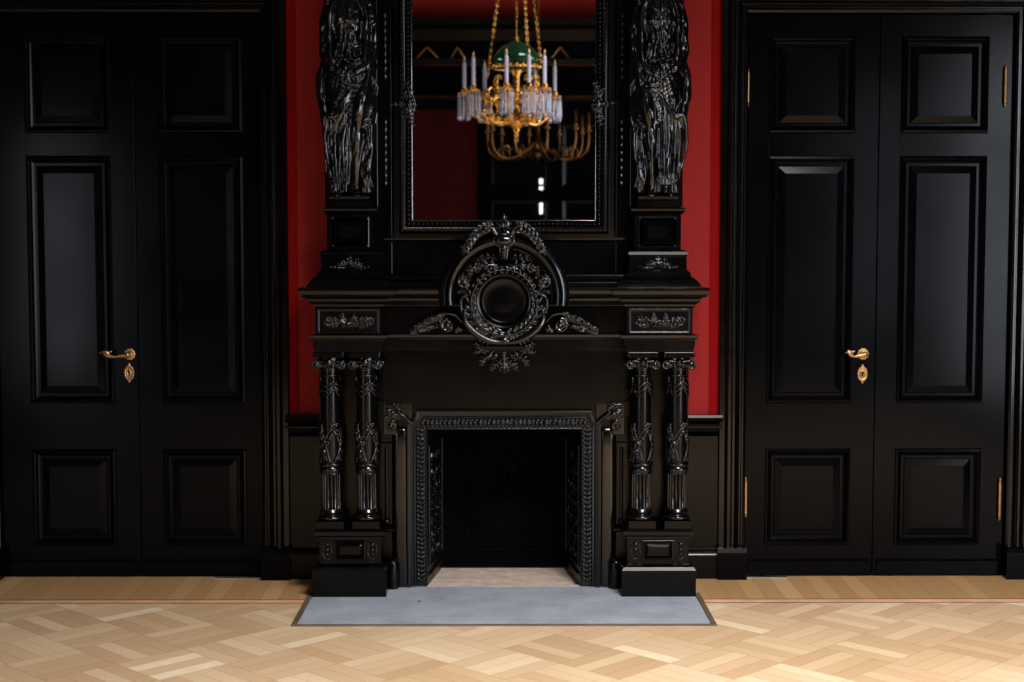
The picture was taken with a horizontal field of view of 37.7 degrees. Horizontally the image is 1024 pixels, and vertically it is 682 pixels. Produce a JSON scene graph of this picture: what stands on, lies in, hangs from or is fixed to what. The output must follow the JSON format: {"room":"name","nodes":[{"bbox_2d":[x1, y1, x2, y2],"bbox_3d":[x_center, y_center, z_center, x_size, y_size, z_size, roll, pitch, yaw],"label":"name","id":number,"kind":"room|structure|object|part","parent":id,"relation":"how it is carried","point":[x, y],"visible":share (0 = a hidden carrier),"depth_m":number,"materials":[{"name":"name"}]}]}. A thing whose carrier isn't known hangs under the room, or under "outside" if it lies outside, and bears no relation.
{"room":"historic interior","nodes":[
{"label":"historic interior","id":0,"kind":"room"},
{"bbox_2d":[286,0,721,413],"bbox_3d":[-0.039,-1.321,7.247,8.400,4.900,0.400,0,4,0],"label":"wall","id":1,"kind":"structure","parent":0,"point":[311,220],"depth_m":7.09,"materials":[{"name":"red fabric"}]},
{"bbox_2d":[0,14,141,576],"bbox_3d":[-2.113,-0.201,7.119,0.656,2.678,0.105,0,4,0],"label":"door","id":2,"kind":"structure","parent":1,"relation":"in","point":[69,343],"depth_m":7.12,"materials":[{"name":"black paint"}]},
{"bbox_3d":[-2.098,-1.210,7.072,0.403,0.454,0.053,0,4,0],"label":"panel","id":3,"kind":"part","parent":2,"relation":"part of","materials":[{"name":"black paint"}]},
{"bbox_3d":[-2.098,-0.290,7.134,0.403,1.175,0.053,0,4,0],"label":"panel","id":4,"kind":"part","parent":2,"relation":"part of","materials":[{"name":"black paint"}]},
{"bbox_3d":[-2.113,1.085,7.207,0.620,0.065,0.012,0,4,0],"label":"kick rail","id":5,"kind":"part","parent":2,"relation":"part of","materials":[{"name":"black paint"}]},
{"bbox_3d":[-2.098,0.750,7.204,0.403,0.466,0.053,0,4,0],"label":"panel","id":6,"kind":"part","parent":2,"relation":"part of","materials":[{"name":"black paint"}]},
{"bbox_3d":[-1.884,0.062,7.100,0.148,0.040,0.029,0,4,0],"label":"handle","id":7,"kind":"part","parent":2,"relation":"part of","materials":[{"name":"gold metal"}]},
{"bbox_2d":[0,0,290,575],"bbox_3d":[-1.818,-0.267,7.144,1.514,2.812,0.170,0,4,0],"label":"trim","id":8,"kind":"structure","parent":1,"relation":"attached to","point":[271,13],"depth_m":7.06,"materials":[{"name":"black wood"}]},
{"bbox_2d":[0,546,291,580],"bbox_3d":[-1.818,1.063,7.166,1.522,0.155,0.065,0,4,0],"label":"trim","id":9,"kind":"structure","parent":1,"relation":"attached to","point":[275,562],"depth_m":7.14,"materials":[{"name":"black paint"}]},
{"bbox_2d":[133,14,263,575],"bbox_3d":[-1.488,-0.202,7.146,0.586,2.678,0.058,0,4,0],"label":"door","id":10,"kind":"structure","parent":1,"relation":"in","point":[196,76],"depth_m":7.13,"materials":[{"name":"black paint"}]},
{"bbox_3d":[-1.472,-1.210,7.075,0.400,0.454,0.053,0,4,0],"label":"panel","id":11,"kind":"part","parent":10,"relation":"part of","materials":[{"name":"black paint"}]},
{"bbox_3d":[-1.472,-0.290,7.137,0.400,1.175,0.053,0,4,0],"label":"panel","id":12,"kind":"part","parent":10,"relation":"part of","materials":[{"name":"black paint"}]},
{"bbox_3d":[-1.488,1.085,7.210,0.550,0.065,0.012,0,4,0],"label":"kick rail","id":13,"kind":"part","parent":10,"relation":"part of","materials":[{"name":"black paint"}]},
{"bbox_3d":[-1.472,0.750,7.207,0.400,0.466,0.053,0,4,0],"label":"panel","id":14,"kind":"part","parent":10,"relation":"part of","materials":[{"name":"black paint"}]},
{"bbox_2d":[214,577,260,578],"bbox_3d":[-1.313,1.137,7.193,0.230,0.004,0.025,0,4,0],"label":"trim","id":15,"kind":"structure","parent":1,"relation":"attached to","point":[214,577],"depth_m":7.18,"materials":[{"name":"metal"}]},
{"bbox_2d":[286,0,298,414],"bbox_3d":[-1.038,-1.550,7.024,0.044,3.811,0.004,0,4,0],"label":"trim","id":16,"kind":"structure","parent":1,"relation":"attached to","point":[290,4],"depth_m":7.08,"materials":[{"name":"red fabric"}]},
{"bbox_2d":[285,414,319,437],"bbox_3d":[-0.858,0.409,7.139,0.440,0.115,0.060,0,4,0],"label":"trim","id":17,"kind":"structure","parent":1,"relation":"attached to","point":[300,423],"depth_m":7.13,"materials":[{"name":"black wood"}]},
{"bbox_2d":[290,432,319,547],"bbox_3d":[-0.858,0.694,7.178,0.440,0.649,0.022,0,4,0],"label":"wainscoting","id":18,"kind":"structure","parent":1,"relation":"attached to","point":[304,452],"depth_m":7.17,"materials":[{"name":"black wood"}]},
{"bbox_2d":[291,548,318,578],"bbox_3d":[-0.858,1.066,7.189,0.440,0.146,0.050,0,4,0],"label":"baseboard","id":19,"kind":"structure","parent":1,"relation":"attached to","point":[303,560],"depth_m":7.17,"materials":[{"name":"black wood"}]},
{"bbox_2d":[687,432,717,547],"bbox_3d":[0.782,0.694,7.186,0.440,0.649,0.022,0,4,0],"label":"trim","id":20,"kind":"structure","parent":1,"relation":"attached to","point":[703,453],"depth_m":7.18,"materials":[{"name":"black wood"}]},
{"bbox_2d":[689,548,716,578],"bbox_3d":[0.782,1.065,7.197,0.440,0.146,0.050,0,4,0],"label":"baseboard","id":21,"kind":"structure","parent":1,"relation":"attached to","point":[704,560],"depth_m":7.17,"materials":[{"name":"black wood"}]},
{"bbox_2d":[688,414,722,437],"bbox_3d":[0.782,0.409,7.148,0.440,0.115,0.060,0,4,0],"label":"trim","id":22,"kind":"structure","parent":1,"relation":"attached to","point":[699,423],"depth_m":7.14,"materials":[{"name":"black wood"}]},
{"bbox_2d":[709,0,721,413],"bbox_3d":[0.962,-1.551,7.035,0.044,3.811,0.004,0,4,0],"label":"trim","id":23,"kind":"structure","parent":1,"relation":"attached to","point":[716,4],"depth_m":7.09,"materials":[{"name":"red fabric"}]},
{"bbox_2d":[747,576,786,577],"bbox_3d":[1.224,1.136,7.207,0.195,0.004,0.025,0,4,0],"label":"trim","id":24,"kind":"structure","parent":1,"relation":"attached to","point":[747,576],"depth_m":7.20,"materials":[{"name":"metal"}]},
{"bbox_2d":[744,14,879,575],"bbox_3d":[1.420,-0.202,7.138,0.632,2.678,0.105,0,4,0],"label":"door","id":25,"kind":"structure","parent":1,"relation":"in","point":[812,171],"depth_m":7.14,"materials":[{"name":"black paint"}]},
{"bbox_3d":[1.420,0.749,7.223,0.410,0.466,0.053,0,4,0],"label":"panel","id":26,"kind":"part","parent":25,"relation":"part of","materials":[{"name":"black paint"}]},
{"bbox_3d":[1.427,1.084,7.226,0.581,0.065,0.012,0,4,0],"label":"kick rail","id":27,"kind":"part","parent":25,"relation":"part of","materials":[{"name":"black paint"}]},
{"bbox_3d":[1.420,-0.291,7.153,0.410,1.175,0.053,0,4,0],"label":"panel","id":28,"kind":"part","parent":25,"relation":"part of","materials":[{"name":"black paint"}]},
{"bbox_3d":[1.420,-1.212,7.091,0.410,0.454,0.053,0,4,0],"label":"panel","id":29,"kind":"part","parent":25,"relation":"part of","materials":[{"name":"black paint"}]},
{"bbox_3d":[1.637,0.061,7.119,0.108,0.040,0.029,0,4,0],"label":"handle","id":30,"kind":"part","parent":25,"relation":"part of","materials":[{"name":"gold metal"}]},
{"bbox_2d":[716,545,1023,579],"bbox_3d":[1.742,1.062,7.185,1.522,0.155,0.065,0,4,0],"label":"trim","id":31,"kind":"structure","parent":1,"relation":"attached to","point":[732,561],"depth_m":7.15,"materials":[{"name":"black paint"}]},
{"bbox_2d":[717,0,1023,574],"bbox_3d":[1.742,-0.268,7.163,1.514,2.812,0.170,0,4,0],"label":"trim","id":32,"kind":"structure","parent":1,"relation":"attached to","point":[735,13],"depth_m":7.09,"materials":[{"name":"black wood"}]},
{"bbox_2d":[871,15,1013,575],"bbox_3d":[2.052,-0.203,7.161,0.625,2.678,0.066,0,4,0],"label":"door","id":33,"kind":"structure","parent":1,"relation":"in","point":[945,81],"depth_m":7.15,"materials":[{"name":"black paint"}]},
{"bbox_3d":[2.046,0.749,7.226,0.415,0.466,0.053,0,4,0],"label":"panel","id":34,"kind":"part","parent":33,"relation":"part of","materials":[{"name":"black paint"}]},
{"bbox_3d":[2.052,1.084,7.229,0.589,0.065,0.012,0,4,0],"label":"kick rail","id":35,"kind":"part","parent":33,"relation":"part of","materials":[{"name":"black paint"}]},
{"bbox_3d":[2.046,-0.291,7.156,0.415,1.175,0.053,0,4,0],"label":"panel","id":36,"kind":"part","parent":33,"relation":"part of","materials":[{"name":"black paint"}]},
{"bbox_3d":[2.046,-1.212,7.094,0.415,0.454,0.053,0,4,0],"label":"panel","id":37,"kind":"part","parent":33,"relation":"part of","materials":[{"name":"black paint"}]},
{"bbox_2d":[0,575,1023,599],"bbox_3d":[-0.038,1.189,7.196,8.400,0.100,0.840,0,4,0],"label":"floor border","id":38,"kind":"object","parent":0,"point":[793,586],"depth_m":7.00,"materials":[{"name":"brown wood"}]},
{"bbox_2d":[0,603,1023,681],"bbox_3d":[-0.006,1.588,1.271,8.400,0.100,10.883,0,4,0],"label":"floor","id":39,"kind":"structure","parent":0,"point":[749,642],"depth_m":5.95,"materials":[{"name":"brown wood"}]},
{"bbox_2d":[298,586,709,623],"bbox_3d":[-0.035,1.198,6.662,1.742,0.054,0.688,0,4,0],"label":"hearth slab","id":40,"kind":"object","parent":39,"relation":"on","point":[556,604],"visible":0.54,"depth_m":6.58,"materials":[{"name":"grey stone"}]},
{"bbox_2d":[297,213,710,596],"bbox_3d":[-0.037,0.283,6.923,1.848,1.736,0.443,0,4,0],"label":"fireplace","id":41,"kind":"object","parent":40,"relation":"on","point":[503,331],"visible":1,"depth_m":6.83,"materials":[{"name":"black wood"}]},
{"bbox_3d":[-0.037,0.187,7.026,1.120,0.339,0.225,0,4,0],"label":"breast panel","id":42,"kind":"part","parent":41,"relation":"part of","materials":[{"name":"black wood"}]},
{"bbox_2d":[307,0,700,286],"bbox_3d":[-0.037,-1.250,6.882,1.830,1.992,0.338,0,4,0],"label":"overmantel","id":43,"kind":"object","parent":41,"relation":"on","point":[363,250],"visible":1,"depth_m":6.91,"materials":[{"name":"black wood"}]},
{"bbox_2d":[316,0,378,207],"bbox_3d":[-0.749,-1.177,6.795,0.291,1.138,0.220,0,4,0],"label":"statue","id":44,"kind":"object","parent":43,"relation":"on","point":[347,88],"visible":1,"depth_m":6.75,"materials":[{"name":"black wood"}]},
{"bbox_2d":[390,0,617,237],"bbox_3d":[-0.037,-1.214,6.904,1.048,1.487,0.090,0,4,0],"label":"mirror","id":45,"kind":"object","parent":43,"relation":"attached to","point":[500,107],"visible":0.97,"depth_m":6.91,"materials":[{"name":"black mirror"}]},
{"bbox_3d":[-0.037,-0.367,6.934,1.150,0.224,0.114,0,4,0],"label":"moulding","id":46,"kind":"part","parent":43,"relation":"part of","materials":[{"name":"black wood"}]},
{"bbox_3d":[-0.038,-1.182,6.986,1.200,1.842,0.140,0,4,0],"label":"panel","id":47,"kind":"part","parent":43,"relation":"part of","materials":[{"name":"black wood"}]},
{"bbox_2d":[628,0,691,207],"bbox_3d":[0.677,-1.178,6.812,0.292,1.139,0.217,-1,4,-9],"label":"statue","id":48,"kind":"object","parent":43,"relation":"on","point":[660,88],"visible":1,"depth_m":6.76,"materials":[{"name":"black wood"}]},
{"bbox_3d":[-0.037,0.730,6.958,0.900,0.824,0.038,0,4,0],"label":"opening moulding","id":49,"kind":"part","parent":41,"relation":"part of","materials":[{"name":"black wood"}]},
{"bbox_2d":[297,286,710,307],"bbox_3d":[-0.037,-0.207,6.901,1.848,0.092,0.421,0,4,0],"label":"mantel shelf","id":50,"kind":"object","parent":41,"relation":"attached to","point":[394,296],"depth_m":6.72,"materials":[{"name":"black wood"}]},
{"bbox_3d":[-0.037,-0.001,6.937,1.760,0.079,0.377,0,4,0],"label":"architrave","id":51,"kind":"part","parent":41,"relation":"part of","materials":[{"name":"black wood"}]},
{"bbox_2d":[413,415,595,585],"bbox_3d":[-0.038,0.728,7.170,0.848,0.798,0.440,0,4,0],"label":"fireplace insert","id":52,"kind":"object","parent":41,"relation":"in","point":[489,491],"visible":1,"depth_m":7.35,"materials":[{"name":"black metal"}]},
{"bbox_3d":[-0.377,0.752,7.164,0.042,0.750,0.397,0,4,7],"label":"plate","id":53,"kind":"part","parent":52,"relation":"part of","materials":[{"name":"metal"}]},
{"bbox_2d":[406,567,594,586],"bbox_3d":[-0.038,1.157,7.259,0.920,0.055,0.510,0,4,0],"label":"floor","id":54,"kind":"structure","parent":52,"relation":"attached to","point":[446,576],"depth_m":7.18,"materials":[{"name":"stone"}]},
{"bbox_3d":[-0.039,0.739,7.363,0.670,0.750,0.056,0,4,0],"label":"plate","id":55,"kind":"part","parent":52,"relation":"part of","materials":[{"name":"metal"}]},
{"bbox_3d":[0.301,0.752,7.168,0.042,0.750,0.397,-1,4,-8],"label":"plate","id":56,"kind":"part","parent":52,"relation":"part of","materials":[{"name":"metal"}]},
{"bbox_2d":[291,592,716,626],"bbox_3d":[-0.035,1.197,6.585,1.794,0.046,0.580,0,4,0],"label":"edging","id":57,"kind":"object","parent":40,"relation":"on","point":[309,596],"visible":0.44,"depth_m":6.30,"materials":[{"name":"brown metal"}]},
{"bbox_2d":[0,599,1023,602],"bbox_3d":[-0.035,1.219,6.738,8.000,0.100,0.054,0,4,0],"label":"trim","id":58,"kind":"structure","parent":39,"relation":"on","point":[705,600],"depth_m":6.75,"materials":[{"name":"brown wood"}]},
{"bbox_2d":[0,598,1023,603],"bbox_3d":[-0.035,1.219,6.739,8.000,0.100,0.077,0,4,0],"label":"trim","id":59,"kind":"structure","parent":39,"relation":"on","point":[902,598],"depth_m":6.71,"materials":[{"name":"brown wood"}]}
]}

